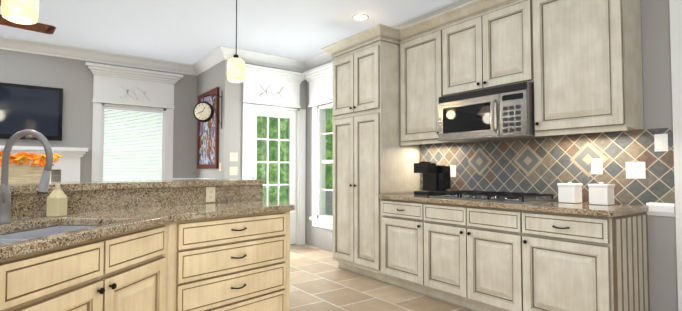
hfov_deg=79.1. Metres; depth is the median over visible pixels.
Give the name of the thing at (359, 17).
recessed light
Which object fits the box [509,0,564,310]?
tall cabinet
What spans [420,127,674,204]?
backsplash
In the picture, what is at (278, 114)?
entry door
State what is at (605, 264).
tall cabinet
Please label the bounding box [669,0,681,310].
trim
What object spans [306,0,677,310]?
wall
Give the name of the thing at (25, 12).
pendant light
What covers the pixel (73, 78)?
wall
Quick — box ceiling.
[0,0,452,63]
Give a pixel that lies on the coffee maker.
(436, 177)
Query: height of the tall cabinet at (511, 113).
2.656 m
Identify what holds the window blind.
attached to the window at (118, 86)
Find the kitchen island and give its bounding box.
[0,200,294,310]
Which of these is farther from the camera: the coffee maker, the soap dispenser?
the coffee maker
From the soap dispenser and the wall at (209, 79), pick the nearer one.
the soap dispenser
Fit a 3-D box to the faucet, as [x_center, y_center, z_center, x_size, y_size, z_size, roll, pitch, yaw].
[-1.490,0.098,1.941,0.215,0.442,0.241,2,-3,-37]
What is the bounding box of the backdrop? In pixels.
[103,108,332,203]
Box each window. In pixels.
[85,62,182,180]
[303,62,332,229]
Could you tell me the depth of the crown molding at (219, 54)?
6.12 m
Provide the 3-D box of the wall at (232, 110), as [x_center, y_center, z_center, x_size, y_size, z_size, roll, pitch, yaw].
[-1.137,-0.051,6.256,1.345,2.890,0.120,2,-3,-37]
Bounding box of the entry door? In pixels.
[250,107,295,243]
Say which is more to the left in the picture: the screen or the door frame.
the screen
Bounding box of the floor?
[290,244,470,310]
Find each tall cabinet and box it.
[321,24,416,292]
[413,0,516,310]
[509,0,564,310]
[557,0,668,310]
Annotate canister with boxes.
[557,182,582,202]
[588,182,614,204]
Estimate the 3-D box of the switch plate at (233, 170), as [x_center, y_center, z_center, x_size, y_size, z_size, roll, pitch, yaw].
[-1.529,0.220,5.872,0.115,0.120,0.011,2,-3,-37]
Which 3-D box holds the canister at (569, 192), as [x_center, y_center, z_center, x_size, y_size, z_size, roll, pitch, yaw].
[1.763,0.282,3.177,0.132,0.160,0.132,2,-3,-37]
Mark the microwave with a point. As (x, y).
(505, 113)
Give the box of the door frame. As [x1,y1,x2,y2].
[242,64,305,244]
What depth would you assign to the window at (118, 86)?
6.22 m
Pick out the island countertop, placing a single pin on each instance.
(80, 194)
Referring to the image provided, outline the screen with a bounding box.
[0,82,62,140]
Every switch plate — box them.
[229,167,236,174]
[230,153,237,160]
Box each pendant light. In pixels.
[1,0,38,24]
[227,0,244,82]
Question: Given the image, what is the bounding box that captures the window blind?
[103,106,162,180]
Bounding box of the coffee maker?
[414,162,450,194]
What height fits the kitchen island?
1.050 m
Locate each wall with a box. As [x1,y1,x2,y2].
[0,49,196,180]
[196,62,221,178]
[221,59,305,243]
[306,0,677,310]
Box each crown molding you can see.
[0,36,191,74]
[192,49,222,75]
[216,46,303,71]
[304,0,473,71]
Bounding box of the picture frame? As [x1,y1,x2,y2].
[197,87,218,168]
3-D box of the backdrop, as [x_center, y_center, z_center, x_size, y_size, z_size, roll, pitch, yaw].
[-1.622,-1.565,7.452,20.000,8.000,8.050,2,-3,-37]
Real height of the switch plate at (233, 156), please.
0.120 m
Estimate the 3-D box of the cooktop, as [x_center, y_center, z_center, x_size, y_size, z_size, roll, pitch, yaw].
[1.300,0.350,3.605,0.520,0.056,0.914,2,-3,-37]
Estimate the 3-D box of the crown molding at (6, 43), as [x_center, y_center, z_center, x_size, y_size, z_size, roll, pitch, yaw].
[-5.261,-1.479,4.661,7.234,0.149,0.115,2,-3,-37]
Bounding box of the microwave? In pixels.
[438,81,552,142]
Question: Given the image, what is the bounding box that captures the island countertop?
[0,179,264,208]
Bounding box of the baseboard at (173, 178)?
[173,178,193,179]
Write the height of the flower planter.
0.185 m
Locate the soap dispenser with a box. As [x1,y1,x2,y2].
[46,184,67,216]
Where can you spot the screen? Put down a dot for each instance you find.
(35, 108)
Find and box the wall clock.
[193,94,221,128]
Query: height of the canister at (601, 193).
0.160 m
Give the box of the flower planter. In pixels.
[0,151,62,184]
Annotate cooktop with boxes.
[430,190,557,203]
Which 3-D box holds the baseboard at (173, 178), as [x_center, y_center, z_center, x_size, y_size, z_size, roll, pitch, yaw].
[-5.288,0.813,4.615,7.234,1.045,0.026,2,-3,-37]
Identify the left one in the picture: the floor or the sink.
the sink
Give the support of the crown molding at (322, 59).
attached to the wall at (658, 113)
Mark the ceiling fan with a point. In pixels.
(43, 28)
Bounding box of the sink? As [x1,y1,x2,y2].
[0,225,94,242]
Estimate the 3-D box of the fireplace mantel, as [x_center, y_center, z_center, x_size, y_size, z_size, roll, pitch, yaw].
[-4.316,0.617,5.223,1.870,1.480,0.219,2,-3,-37]
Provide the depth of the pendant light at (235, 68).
3.81 m
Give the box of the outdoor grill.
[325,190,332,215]
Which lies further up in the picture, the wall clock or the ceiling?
the ceiling
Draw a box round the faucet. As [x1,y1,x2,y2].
[0,129,52,223]
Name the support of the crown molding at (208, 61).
attached to the wall at (209, 79)
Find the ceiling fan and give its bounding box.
[0,0,55,33]
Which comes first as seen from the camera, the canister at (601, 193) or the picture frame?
the canister at (601, 193)
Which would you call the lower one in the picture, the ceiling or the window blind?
the window blind
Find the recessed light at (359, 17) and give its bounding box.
[352,14,368,20]
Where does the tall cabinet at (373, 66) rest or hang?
on the floor
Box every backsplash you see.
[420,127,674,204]
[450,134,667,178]
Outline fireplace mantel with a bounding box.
[0,145,87,181]
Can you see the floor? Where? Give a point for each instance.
(320, 280)

